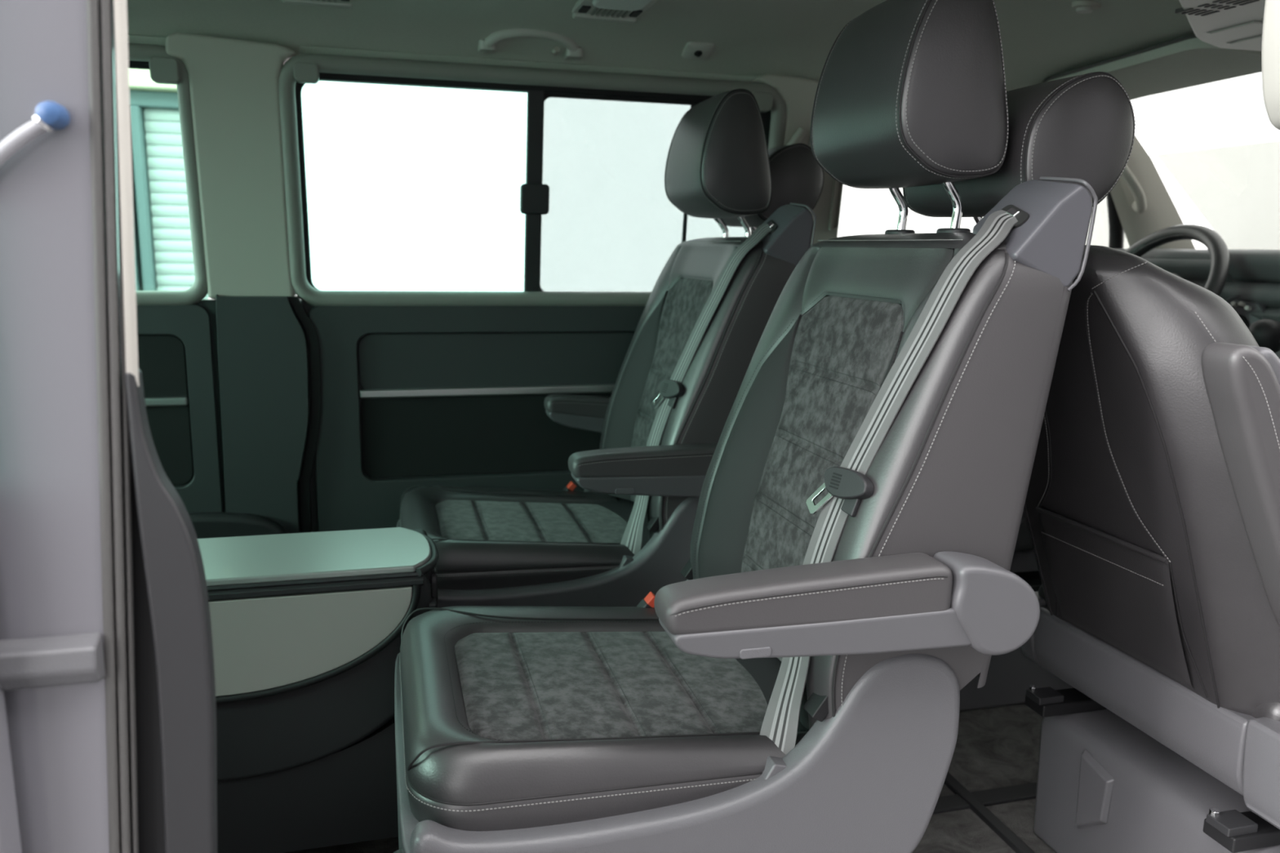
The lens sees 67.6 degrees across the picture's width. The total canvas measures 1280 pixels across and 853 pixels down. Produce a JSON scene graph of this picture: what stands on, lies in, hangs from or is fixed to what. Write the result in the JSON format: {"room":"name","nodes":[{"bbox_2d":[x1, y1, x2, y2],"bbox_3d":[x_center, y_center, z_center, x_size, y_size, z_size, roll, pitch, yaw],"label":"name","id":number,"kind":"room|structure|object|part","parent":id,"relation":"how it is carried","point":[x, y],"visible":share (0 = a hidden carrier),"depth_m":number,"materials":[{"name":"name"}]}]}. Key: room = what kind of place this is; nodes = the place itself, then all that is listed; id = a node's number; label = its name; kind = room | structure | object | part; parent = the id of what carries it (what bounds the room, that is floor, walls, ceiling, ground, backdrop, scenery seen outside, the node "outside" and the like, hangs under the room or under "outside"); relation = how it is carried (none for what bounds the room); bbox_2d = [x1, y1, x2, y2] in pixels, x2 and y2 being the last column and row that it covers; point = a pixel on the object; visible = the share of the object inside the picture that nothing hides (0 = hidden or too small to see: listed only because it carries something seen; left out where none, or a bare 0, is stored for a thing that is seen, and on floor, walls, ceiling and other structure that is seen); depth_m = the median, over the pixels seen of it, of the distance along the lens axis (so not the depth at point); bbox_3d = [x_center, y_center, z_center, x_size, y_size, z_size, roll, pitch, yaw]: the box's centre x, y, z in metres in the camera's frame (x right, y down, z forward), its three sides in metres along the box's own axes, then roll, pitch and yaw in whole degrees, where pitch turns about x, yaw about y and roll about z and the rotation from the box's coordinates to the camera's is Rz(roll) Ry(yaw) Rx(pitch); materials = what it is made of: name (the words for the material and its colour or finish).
{"room":"vehicle interior","nodes":[
{"label":"vehicle interior","id":0,"kind":"room"},
{"bbox_2d":[136,294,645,533],"bbox_3d":[-0.531,0.145,2.414,4.800,0.949,0.098,-2,11,-15],"label":"wall","id":1,"kind":"structure","parent":0,"point":[294,413],"depth_m":2.32,"materials":[{"name":"grey plastic"}]},
{"bbox_2d":[165,31,296,298],"bbox_3d":[-0.893,-0.568,2.149,0.259,0.560,0.151,-2,11,-15],"label":"trim","id":2,"kind":"structure","parent":1,"relation":"attached to","point":[233,83],"depth_m":2.10,"materials":[{"name":"grey"}]},
{"bbox_2d":[278,53,786,306],"bbox_3d":[-0.228,-0.566,2.322,1.204,0.561,0.146,-2,11,-15],"label":"window","id":3,"kind":"structure","parent":1,"relation":"in","point":[540,84],"depth_m":2.25,"materials":[{"name":"green glass"}]},
{"bbox_3d":[-0.209,-0.799,2.260,1.105,0.023,0.032,-2,11,-15],"label":"rail","id":4,"kind":"part","parent":3,"relation":"part of","materials":[{"name":"black rubber"}]},
{"bbox_3d":[0.023,-0.562,2.414,0.613,0.507,0.086,-2,11,-15],"label":"sliding pane frame","id":5,"kind":"part","parent":3,"relation":"part of","materials":[{"name":"glass"}]},
{"bbox_3d":[0.118,-0.572,2.439,0.010,0.470,0.073,-2,11,-15],"label":"pane post","id":6,"kind":"part","parent":3,"relation":"part of","materials":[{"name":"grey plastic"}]},
{"bbox_2d":[751,73,843,244],"bbox_3d":[0.408,-0.599,2.492,0.290,0.574,0.159,-2,11,-15],"label":"trim","id":7,"kind":"structure","parent":1,"relation":"attached to","point":[797,94],"depth_m":2.40,"materials":[{"name":"grey plastic"}]},
{"bbox_3d":[0.509,-0.584,2.487,0.025,0.150,0.035,-2,11,-15],"label":"slot frame","id":8,"kind":"part","parent":7,"relation":"part of","materials":[{"name":"grey"}]},
{"bbox_2d":[1106,191,1124,248],"bbox_3d":[1.020,-0.601,2.675,1.060,0.530,0.106,-2,11,-15],"label":"pillar","id":9,"kind":"structure","parent":1,"relation":"in","point":[1116,232],"depth_m":2.77,"materials":[{"name":"black plastic"}]},
{"bbox_2d":[1120,164,1146,213],"bbox_3d":[1.344,-0.680,2.644,0.152,0.177,0.081,-2,11,-15],"label":"handle","id":10,"kind":"object","parent":1,"relation":"attached to","point":[1139,206],"visible":0.66,"depth_m":2.62,"materials":[{"name":"grey plastic"}]},
{"bbox_2d":[1110,134,1195,248],"bbox_3d":[1.421,-0.641,2.737,0.689,0.600,0.082,-3,11,-19],"label":"trim","id":11,"kind":"structure","parent":1,"relation":"attached to","point":[1161,212],"depth_m":2.71,"materials":[{"name":"grey plastic"}]},
{"bbox_2d":[126,0,1194,91],"bbox_3d":[-0.566,-0.749,1.399,4.270,0.158,1.550,-2,11,-15],"label":"ceiling","id":12,"kind":"structure","parent":0,"point":[1041,39],"depth_m":2.12,"materials":[{"name":"fabric"}]},
{"bbox_2d":[127,34,166,46],"bbox_3d":[-1.919,-0.782,1.831,1.880,0.050,0.066,-2,11,-15],"label":"trim","id":13,"kind":"structure","parent":12,"relation":"attached to","point":[132,38],"depth_m":2.03,"materials":[{"name":"plastic"}]},
{"bbox_2d":[282,0,352,8],"bbox_3d":[-0.630,-0.863,1.840,0.150,0.032,0.340,-2,11,-15],"label":"recessed light","id":14,"kind":"object","parent":12,"relation":"in","point":[317,2],"visible":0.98,"depth_m":1.98,"materials":[{"name":"grey plastic"}]},
{"bbox_2d":[298,45,759,81],"bbox_3d":[-0.233,-0.837,2.278,1.090,0.050,0.066,-2,11,-15],"label":"trim","id":15,"kind":"structure","parent":12,"relation":"attached to","point":[302,49],"depth_m":2.23,"materials":[{"name":"plastic"}]},
{"bbox_2d":[477,28,582,60],"bbox_3d":[-0.249,-0.882,2.198,0.240,0.059,0.098,-2,11,-15],"label":"handle","id":16,"kind":"object","parent":12,"relation":"attached to","point":[488,45],"visible":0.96,"depth_m":2.17,"materials":[{"name":"grey plastic"}]},
{"bbox_2d":[572,0,657,22],"bbox_3d":[-0.037,-0.875,1.945,0.150,0.032,0.340,-2,11,-15],"label":"recessed light","id":17,"kind":"object","parent":12,"relation":"in","point":[614,11],"visible":0.98,"depth_m":2.02,"materials":[{"name":"grey plastic"}]},
{"bbox_2d":[681,41,714,59],"bbox_3d":[0.138,-0.896,2.278,0.068,0.035,0.055,-2,11,-15],"label":"plate","id":18,"kind":"object","parent":12,"relation":"attached to","point":[692,50],"visible":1,"depth_m":2.27,"materials":[{"name":"grey plastic"}]},
{"bbox_2d":[1071,0,1101,13],"bbox_3d":[0.919,-0.864,1.970,0.064,0.020,0.043,-2,11,-15],"label":"clip","id":19,"kind":"object","parent":12,"relation":"attached to","point":[1083,6],"visible":0.99,"depth_m":1.96,"materials":[{"name":"grey plastic"}]},
{"bbox_3d":[0.918,-0.861,1.975,0.036,0.012,0.026,-2,11,-15],"label":"clip knob","id":20,"kind":"part","parent":19,"relation":"part of","materials":[{"name":"grey plastic"}]},
{"bbox_2d":[1042,34,1262,99],"bbox_3d":[1.246,-0.852,2.309,0.274,0.068,0.580,-2,11,-15],"label":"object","id":21,"kind":"object","parent":12,"relation":"attached to","point":[1185,61],"visible":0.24,"depth_m":2.19,"materials":[{"name":"fabric"}]},
{"bbox_2d":[1175,0,1265,51],"bbox_3d":[1.159,-0.773,1.702,0.717,0.090,0.513,-2,11,-15],"label":"console","id":22,"kind":"object","parent":12,"relation":"attached to","point":[1221,24],"visible":0.94,"depth_m":1.75,"materials":[{"name":"grey plastic"}]},
{"bbox_2d":[1207,17,1263,36],"bbox_3d":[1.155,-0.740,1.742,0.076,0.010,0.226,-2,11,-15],"label":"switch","id":23,"kind":"object","parent":22,"relation":"attached to","point":[1254,25],"depth_m":1.80,"materials":[{"name":"grey plastic"}]},
{"bbox_2d":[1226,34,1262,46],"bbox_3d":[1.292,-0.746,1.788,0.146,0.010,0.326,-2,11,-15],"label":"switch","id":24,"kind":"object","parent":22,"relation":"attached to","point":[1253,40],"depth_m":1.90,"materials":[{"name":"grey plastic"}]},
{"bbox_3d":[-0.362,-0.547,0.714,4.300,0.100,0.060,-2,11,-15],"label":"trim","id":25,"kind":"structure","parent":12,"relation":"attached to","visible":0},
{"bbox_2d":[1261,0,1279,129],"bbox_3d":[0.619,-0.361,0.965,0.038,0.120,0.045,-2,11,-15],"label":"outlet cover","id":26,"kind":"object","parent":25,"relation":"attached to","point":[1270,51],"visible":1,"depth_m":0.94,"materials":[{"name":"grey plastic"}]},
{"bbox_2d":[283,703,1056,852],"bbox_3d":[-0.298,0.756,1.803,4.900,0.060,1.700,-2,11,-15],"label":"floor","id":27,"kind":"structure","parent":0,"point":[996,747],"depth_m":1.95,"materials":[{"name":"grey carpet"}]},
{"bbox_2d":[187,511,288,538],"bbox_3d":[-1.328,0.477,1.493,1.386,0.550,1.345,-2,11,-15],"label":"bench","id":28,"kind":"object","parent":27,"relation":"on","point":[209,524],"visible":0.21,"depth_m":2.21,"materials":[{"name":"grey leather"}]},
{"bbox_2d":[197,527,439,852],"bbox_3d":[-0.671,0.447,1.597,0.664,0.493,0.216,-2,11,-15],"label":"table","id":29,"kind":"object","parent":27,"relation":"on","point":[306,628],"visible":0.55,"depth_m":1.54,"materials":[{"name":"grey plastic"}]},
{"bbox_3d":[-0.659,0.215,1.550,0.626,0.020,0.197,-2,11,-15],"label":"lid","id":30,"kind":"part","parent":29,"relation":"part of","materials":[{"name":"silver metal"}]},
{"bbox_3d":[-0.652,0.253,1.468,0.625,0.027,0.029,-2,11,-15],"label":"slide rail","id":31,"kind":"part","parent":29,"relation":"part of","materials":[{"name":"grey plastic"}]},
{"bbox_2d":[216,573,431,782],"bbox_3d":[-0.658,0.402,1.517,0.644,0.330,0.048,-2,11,-15],"label":"panel","id":32,"kind":"object","parent":29,"relation":"on","point":[305,663],"depth_m":1.52,"materials":[{"name":"grey plastic"}]},
{"bbox_3d":[-0.362,0.305,1.670,0.012,0.155,0.155,-2,11,-15],"label":"panel","id":33,"kind":"part","parent":29,"relation":"part of","materials":[{"name":"grey plastic"}]},
{"bbox_2d":[396,88,816,608],"bbox_3d":[-0.124,-0.023,2.077,0.821,1.361,0.672,-2,11,-15],"label":"seat","id":34,"kind":"object","parent":27,"relation":"on","point":[616,541],"visible":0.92,"depth_m":1.90,"materials":[{"name":"grey leather"}]},
{"bbox_2d":[435,499,487,540],"bbox_3d":[-0.382,0.198,2.022,0.088,0.014,0.347,-2,11,-15],"label":"cushion","id":35,"kind":"object","parent":34,"relation":"on","point":[458,519],"depth_m":2.01,"materials":[{"name":"fabric"}]},
{"bbox_2d":[473,501,545,542],"bbox_3d":[-0.283,0.204,2.050,0.116,0.016,0.347,-2,11,-15],"label":"cushion","id":36,"kind":"object","parent":34,"relation":"on","point":[496,521],"depth_m":2.03,"materials":[{"name":"fabric"}]},
{"bbox_2d":[400,485,644,572],"bbox_3d":[-0.258,0.201,2.081,0.506,0.069,0.501,-2,11,-15],"label":"seat cushion","id":37,"kind":"object","parent":34,"relation":"on","point":[471,529],"depth_m":1.99,"materials":[{"name":"grey leather"}]},
{"bbox_2d":[523,502,591,542],"bbox_3d":[-0.181,0.209,2.079,0.096,0.014,0.347,-2,11,-15],"label":"cushion","id":38,"kind":"object","parent":34,"relation":"on","point":[550,522],"depth_m":2.07,"materials":[{"name":"fabric"}]},
{"bbox_3d":[-0.056,0.000,2.409,0.366,0.048,0.066,6,9,-16],"label":"armrest","id":39,"kind":"part","parent":34,"relation":"part of","materials":[{"name":"grey plastic"}]},
{"bbox_2d":[564,503,627,542],"bbox_3d":[-0.069,0.215,2.111,0.136,0.018,0.347,-2,11,-15],"label":"cushion","id":40,"kind":"object","parent":34,"relation":"on","point":[595,522],"depth_m":2.12,"materials":[{"name":"fabric"}]},
{"bbox_3d":[0.010,0.142,2.143,0.013,0.115,0.248,-2,11,-15],"label":"backrest","id":41,"kind":"part","parent":34,"relation":"part of","materials":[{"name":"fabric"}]},
{"bbox_3d":[0.052,0.109,1.837,0.366,0.048,0.066,0,11,-15],"label":"armrest","id":42,"kind":"part","parent":34,"relation":"part of","materials":[{"name":"grey plastic"}]},
{"bbox_3d":[0.019,0.036,2.125,0.022,0.100,0.248,-2,11,-15],"label":"backrest","id":43,"kind":"part","parent":34,"relation":"part of","materials":[{"name":"fabric"}]},
{"bbox_3d":[0.051,0.161,1.894,0.074,0.092,0.028,-2,11,-15],"label":"slot trim","id":44,"kind":"part","parent":34,"relation":"part of","materials":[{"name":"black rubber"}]},
{"bbox_3d":[0.043,-0.063,2.112,0.033,0.100,0.248,-2,11,-15],"label":"backrest","id":45,"kind":"part","parent":34,"relation":"part of","materials":[{"name":"fabric"}]},
{"bbox_3d":[0.042,-0.149,2.365,0.274,0.585,0.030,-2,11,-15],"label":"panel","id":46,"kind":"part","parent":34,"relation":"part of","materials":[{"name":"grey leather"}]},
{"bbox_3d":[0.074,-0.163,2.102,0.036,0.101,0.284,-2,11,-15],"label":"backrest","id":47,"kind":"part","parent":34,"relation":"part of","materials":[{"name":"fabric"}]},
{"bbox_3d":[0.103,-0.267,2.090,0.042,0.109,0.304,-2,11,-15],"label":"backrest","id":48,"kind":"part","parent":34,"relation":"part of","materials":[{"name":"fabric"}]},
{"bbox_3d":[0.126,-0.339,2.082,0.044,0.105,0.379,-2,11,-15],"label":"panel","id":49,"kind":"part","parent":34,"relation":"part of","materials":[{"name":"grey leather"}]},
{"bbox_3d":[0.174,-0.056,1.879,0.274,0.585,0.030,-2,11,-15],"label":"panel","id":50,"kind":"part","parent":34,"relation":"part of","materials":[{"name":"grey leather"}]},
{"bbox_3d":[0.199,-0.552,1.922,0.153,0.241,0.018,-2,11,-15],"label":"panel","id":51,"kind":"part","parent":34,"relation":"part of","materials":[{"name":"grey leather"}]},
{"bbox_2d":[393,0,1097,852],"bbox_3d":[0.092,0.106,1.341,0.886,1.385,0.692,-2,11,-15],"label":"seat","id":52,"kind":"object","parent":27,"relation":"on","point":[861,502],"visible":1,"depth_m":1.15,"materials":[{"name":"grey leather"}]},
{"bbox_3d":[-0.256,0.514,1.063,0.042,0.091,0.037,-2,11,-15],"label":"lever","id":53,"kind":"part","parent":52,"relation":"part of","materials":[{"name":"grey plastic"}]},
{"bbox_2d":[454,632,545,741],"bbox_3d":[-0.195,0.341,1.278,0.088,0.014,0.347,-2,11,-15],"label":"cushion","id":54,"kind":"object","parent":52,"relation":"on","point":[504,700],"depth_m":1.25,"materials":[{"name":"fabric"}]},
{"bbox_2d":[510,632,639,739],"bbox_3d":[-0.097,0.346,1.306,0.116,0.016,0.347,-2,11,-15],"label":"cushion","id":55,"kind":"object","parent":52,"relation":"on","point":[571,687],"depth_m":1.27,"materials":[{"name":"fabric"}]},
{"bbox_2d":[400,605,808,804],"bbox_3d":[-0.072,0.343,1.337,0.506,0.069,0.501,-2,11,-15],"label":"seat cushion","id":56,"kind":"object","parent":52,"relation":"on","point":[500,704],"depth_m":1.21,"materials":[{"name":"grey leather"}]},
{"bbox_2d":[585,631,713,736],"bbox_3d":[0.006,0.351,1.335,0.096,0.014,0.347,-2,11,-15],"label":"cushion","id":57,"kind":"object","parent":52,"relation":"on","point":[651,692],"depth_m":1.30,"materials":[{"name":"fabric"}]},
{"bbox_3d":[0.108,0.213,1.625,0.074,0.092,0.028,-2,11,-15],"label":"slot trim","id":58,"kind":"part","parent":52,"relation":"part of","materials":[{"name":"black plastic"}]},
{"bbox_2d":[644,631,767,733],"bbox_3d":[0.117,0.358,1.367,0.136,0.018,0.347,-2,11,-15],"label":"cushion","id":59,"kind":"object","parent":52,"relation":"on","point":[724,695],"depth_m":1.33,"materials":[{"name":"fabric"}]},
{"bbox_3d":[0.197,0.285,1.399,0.013,0.115,0.248,-2,11,-15],"label":"backrest","id":60,"kind":"part","parent":52,"relation":"part of","materials":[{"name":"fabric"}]},
{"bbox_3d":[0.229,-0.007,1.621,0.274,0.585,0.030,-2,11,-15],"label":"panel","id":61,"kind":"part","parent":52,"relation":"part of","materials":[{"name":"grey leather"}]},
{"bbox_3d":[0.206,0.179,1.381,0.022,0.100,0.248,-2,11,-15],"label":"backrest","id":62,"kind":"part","parent":52,"relation":"part of","materials":[{"name":"fabric"}]},
{"bbox_3d":[0.230,0.080,1.368,0.033,0.100,0.248,-2,11,-15],"label":"backrest","id":63,"kind":"part","parent":52,"relation":"part of","materials":[{"name":"fabric"}]},
{"bbox_3d":[0.204,0.229,1.079,0.366,0.048,0.066,-2,11,-15],"label":"armrest","id":64,"kind":"part","parent":52,"relation":"part of","materials":[{"name":"grey plastic"}]},
{"bbox_3d":[0.237,0.304,1.150,0.074,0.092,0.028,-2,11,-15],"label":"slot trim","id":65,"kind":"part","parent":52,"relation":"part of","materials":[{"name":"grey plastic"}]},
{"bbox_3d":[0.261,-0.020,1.358,0.036,0.101,0.284,-2,11,-15],"label":"backrest","id":66,"kind":"part","parent":52,"relation":"part of","materials":[{"name":"fabric"}]},
{"bbox_3d":[0.290,-0.124,1.346,0.042,0.109,0.304,-2,11,-15],"label":"backrest","id":67,"kind":"part","parent":52,"relation":"part of","materials":[{"name":"fabric"}]},
{"bbox_3d":[0.312,-0.197,1.338,0.044,0.105,0.379,-2,11,-15],"label":"panel","id":68,"kind":"part","parent":52,"relation":"part of","materials":[{"name":"grey leather"}]},
{"bbox_3d":[0.360,0.086,1.135,0.274,0.585,0.030,-2,11,-15],"label":"panel","id":69,"kind":"part","parent":52,"relation":"part of","materials":[{"name":"grey leather"}]},
{"bbox_3d":[0.395,-0.433,1.176,0.153,0.241,0.018,-2,11,-15],"label":"panel","id":70,"kind":"part","parent":52,"relation":"part of","materials":[{"name":"grey leather"}]},
{"bbox_3d":[0.403,0.011,1.402,0.102,0.535,0.534,-2,11,-15],"label":"backrest","id":71,"kind":"part","parent":52,"relation":"part of","materials":[{"name":"grey leather"}]},
{"bbox_2d":[713,142,1074,711],"bbox_3d":[0.638,-0.018,2.377,0.870,1.282,0.681,-2,11,-15],"label":"seat","id":72,"kind":"object","parent":27,"relation":"on","point":[797,177],"visible":0.08,"depth_m":2.23,"materials":[{"name":"black leather"}]},
{"bbox_3d":[0.331,-0.532,2.096,0.158,0.171,0.018,-2,11,-15],"label":"panel","id":73,"kind":"part","parent":72,"relation":"part of","materials":[{"name":"grey leather"}]},
{"bbox_3d":[0.763,0.250,2.457,0.483,0.130,0.440,-2,11,-15],"label":"seat frame","id":74,"kind":"part","parent":72,"relation":"part of","materials":[{"name":"grey plastic"}]},
{"bbox_3d":[0.805,0.386,2.253,0.515,0.022,0.052,-2,11,-15],"label":"seat rail","id":75,"kind":"part","parent":72,"relation":"part of","materials":[{"name":"black metal"}]},
{"bbox_2d":[932,782,1036,814],"bbox_3d":[-0.202,0.757,1.639,2.800,0.010,0.044,-2,11,-15],"label":"trim","id":76,"kind":"structure","parent":27,"relation":"on","point":[954,802],"depth_m":1.87,"materials":[{"name":"grey plastic"}]},
{"bbox_2d":[943,772,1035,852],"bbox_3d":[0.574,0.679,2.109,0.025,0.012,1.140,-2,11,-15],"label":"trim","id":77,"kind":"structure","parent":27,"relation":"on","point":[976,806],"depth_m":1.80,"materials":[{"name":"grey plastic"}]},
{"bbox_2d":[902,71,1279,852],"bbox_3d":[0.875,0.149,1.504,0.870,1.282,0.681,-2,11,-15],"label":"seat","id":78,"kind":"object","parent":27,"relation":"on","point":[1151,512],"visible":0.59,"depth_m":1.32,"materials":[{"name":"grey leather"}]},
{"bbox_3d":[0.617,-0.011,1.733,0.220,0.400,0.050,-2,11,-15],"label":"armrest","id":79,"kind":"part","parent":78,"relation":"part of","materials":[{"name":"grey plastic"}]},
{"bbox_3d":[0.769,0.382,1.773,0.148,0.158,0.044,-2,11,-15],"label":"frame","id":80,"kind":"part","parent":78,"relation":"part of","materials":[{"name":"grey plastic"}]},
{"bbox_3d":[0.942,0.483,1.750,0.515,0.022,0.052,-2,11,-15],"label":"seat rail","id":81,"kind":"part","parent":78,"relation":"part of","materials":[{"name":"black rubber"}]},
{"bbox_3d":[0.568,-0.364,1.222,0.158,0.171,0.018,-2,11,-15],"label":"panel","id":82,"kind":"part","parent":78,"relation":"part of","materials":[{"name":"grey leather"}]},
{"bbox_3d":[0.752,0.620,1.589,0.012,0.144,0.071,-2,11,-15],"label":"raised panel","id":83,"kind":"part","parent":78,"relation":"part of","materials":[{"name":"grey plastic"}]},
{"bbox_3d":[1.000,0.417,1.584,0.483,0.130,0.440,-2,11,-15],"label":"seat frame","id":84,"kind":"part","parent":78,"relation":"part of","materials":[{"name":"grey plastic"}]},
{"bbox_3d":[0.754,0.059,1.454,0.399,0.654,0.540,-2,11,-15],"label":"backrest","id":85,"kind":"part","parent":78,"relation":"part of","materials":[{"name":"grey leather"}]},
{"bbox_3d":[1.042,0.554,1.379,0.515,0.022,0.052,-2,11,-15],"label":"seat rail","id":86,"kind":"part","parent":78,"relation":"part of","materials":[{"name":"black rubber"}]},
{"bbox_3d":[0.899,0.474,1.295,0.147,0.158,0.072,-2,11,-15],"label":"frame","id":87,"kind":"part","parent":78,"relation":"part of","materials":[{"name":"grey plastic"}]},
{"bbox_3d":[0.777,0.103,1.141,0.220,0.400,0.050,-2,11,-15],"label":"armrest","id":88,"kind":"part","parent":78,"relation":"part of","materials":[{"name":"grey leather"}]},
{"bbox_2d":[1085,139,1279,249],"bbox_3d":[7.992,-0.678,5.200,0.150,2.720,18.000,-2,11,-15],"label":"window","id":89,"kind":"structure","parent":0,"point":[1232,191],"depth_m":10.50,"materials":[{"name":"white"}]},
{"bbox_3d":[3.839,1.391,1.308,36.000,0.050,28.000,-2,11,-15],"label":"floor","id":90,"kind":"structure","parent":0,"visible":0},
{"bbox_2d":[128,42,210,305],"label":"window","id":91,"kind":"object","parent":90,"relation":"on","point":[163,250],"visible":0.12,"depth_m":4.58,"materials":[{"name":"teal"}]},
{"bbox_3d":[-2.452,-0.451,4.665,0.060,2.130,0.120,-2,11,-15],"label":"frame post","id":92,"kind":"part","parent":91,"relation":"part of","materials":[{"name":"grey"}]},
{"bbox_3d":[-2.384,-0.455,4.693,0.045,2.130,0.100,-2,11,-15],"label":"frame post","id":93,"kind":"part","parent":91,"relation":"part of","materials":[{"name":"grey"}]},
{"bbox_3d":[-1.480,0.490,0.567,2.000,0.920,0.060,-2,11,-15],"label":"wall","id":94,"kind":"structure","parent":0,"visible":0},
{"bbox_2d":[0,0,120,852],"bbox_3d":[-0.486,0.233,0.750,0.233,1.550,0.132,-2,11,-15],"label":"door","id":95,"kind":"structure","parent":94,"relation":"in","point":[51,571],"depth_m":0.68,"materials":[{"name":"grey metal"}]},
{"bbox_2d":[0,687,22,852],"bbox_3d":[-1.029,0.619,0.598,1.178,1.130,0.040,-2,11,-15],"label":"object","id":96,"kind":"structure","parent":95,"relation":"attached to","point":[10,834],"depth_m":0.69,"materials":[{"name":"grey metal"}]},
{"bbox_2d":[0,100,70,166],"bbox_3d":[-0.414,-0.183,0.631,0.067,0.062,0.026,-2,11,-15],"label":"handle","id":97,"kind":"object","parent":95,"relation":"attached to","point":[49,116],"visible":1,"depth_m":0.62,"materials":[{"name":"grey"}]},
{"bbox_3d":[-0.419,-0.178,0.630,0.057,0.052,0.013,-1,11,-8],"label":"rod","id":98,"kind":"part","parent":97,"relation":"part of","materials":[{"name":"grey metal"}]},
{"bbox_3d":[-0.451,0.174,0.691,0.111,0.038,0.024,-2,11,-15],"label":"guide rail","id":99,"kind":"part","parent":95,"relation":"part of","materials":[{"name":"grey plastic"}]},
{"bbox_2d":[85,0,120,852],"bbox_3d":[-0.405,0.237,0.738,0.093,1.550,0.027,-2,11,-15],"label":"door frame","id":100,"kind":"structure","parent":94,"relation":"attached to","point":[93,7],"depth_m":0.68,"materials":[{"name":"grey metal"}]},
{"bbox_3d":[-0.469,0.230,0.769,0.113,1.550,0.043,-2,11,-15],"label":"wall","id":101,"kind":"structure","parent":0,"visible":0},
{"bbox_2d":[99,0,131,852],"bbox_3d":[-0.399,0.236,0.741,0.092,1.550,0.024,-2,11,-15],"label":"trim","id":102,"kind":"structure","parent":101,"relation":"attached to","point":[106,16],"depth_m":0.69,"materials":[{"name":"grey"}]},
{"bbox_2d":[112,0,138,852],"bbox_3d":[-0.394,0.236,0.745,0.090,1.550,0.019,-2,11,-15],"label":"trim","id":103,"kind":"structure","parent":101,"relation":"attached to","point":[126,431],"depth_m":0.71,"materials":[{"name":"grey"}]},
{"bbox_2d":[113,0,139,386],"bbox_3d":[-0.354,-0.278,0.652,0.032,0.505,0.015,-2,11,-15],"label":"trim","id":104,"kind":"structure","parent":101,"relation":"attached to","point":[120,11],"depth_m":0.67,"materials":[{"name":"grey plastic"}]},
{"bbox_2d":[120,360,165,852],"bbox_3d":[-0.400,0.473,0.805,0.059,1.060,0.018,-2,11,-15],"label":"trim","id":105,"kind":"structure","parent":101,"relation":"attached to","point":[151,828],"depth_m":0.75,"materials":[{"name":"black plastic"}]},
{"bbox_2d":[124,368,217,852],"bbox_3d":[-0.372,0.477,0.795,0.067,1.057,0.024,-2,11,-15],"label":"trim","id":106,"kind":"structure","parent":101,"relation":"attached to","point":[175,577],"depth_m":0.73,"materials":[{"name":"grey plastic"}]},
{"bbox_3d":[2.103,0.186,2.319,0.040,0.990,1.650,-2,11,-15],"label":"wall","id":107,"kind":"structure","parent":0,"visible":0},
{"bbox_2d":[1114,248,1279,359],"bbox_3d":[1.755,0.013,2.207,0.680,0.820,1.520,-2,11,-15],"label":"dashboard","id":108,"kind":"object","parent":107,"relation":"attached to","point":[1251,287],"visible":0.25,"depth_m":2.31,"materials":[{"name":"grey plastic"}]},
{"bbox_2d":[1124,223,1230,296],"bbox_3d":[1.299,-0.336,2.427,0.238,0.352,0.403,-2,11,-15],"label":"steering wheel","id":109,"kind":"object","parent":108,"relation":"attached to","point":[1217,248],"visible":0.25,"depth_m":2.34,"materials":[{"name":"grey leather"}]},
{"bbox_2d":[1142,257,1244,281],"bbox_3d":[1.432,-0.416,2.548,0.138,0.065,0.390,-2,11,-15],"label":"dashboard","id":110,"kind":"object","parent":108,"relation":"attached to","point":[1191,269],"depth_m":2.44,"materials":[{"name":"grey plastic"}]},
{"bbox_2d":[1187,280,1279,308],"bbox_3d":[1.800,-0.284,2.162,0.597,0.062,1.520,-2,11,-15],"label":"shelf","id":111,"kind":"object","parent":108,"relation":"attached to","point":[1239,294],"depth_m":2.30,"materials":[{"name":"grey plastic"}]},
{"bbox_2d":[1225,295,1267,328],"bbox_3d":[1.462,-0.257,2.326,0.088,0.126,0.127,-2,11,-15],"label":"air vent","id":112,"kind":"object","parent":108,"relation":"attached to","point":[1251,308],"depth_m":2.30,"materials":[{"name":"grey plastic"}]},
{"bbox_2d":[1248,319,1279,352],"bbox_3d":[1.376,-0.149,2.094,0.115,0.172,0.100,-2,11,-15],"label":"lever","id":113,"kind":"object","parent":108,"relation":"attached to","point":[1266,332],"visible":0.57,"depth_m":2.05,"materials":[{"name":"black plastic"}]}
]}

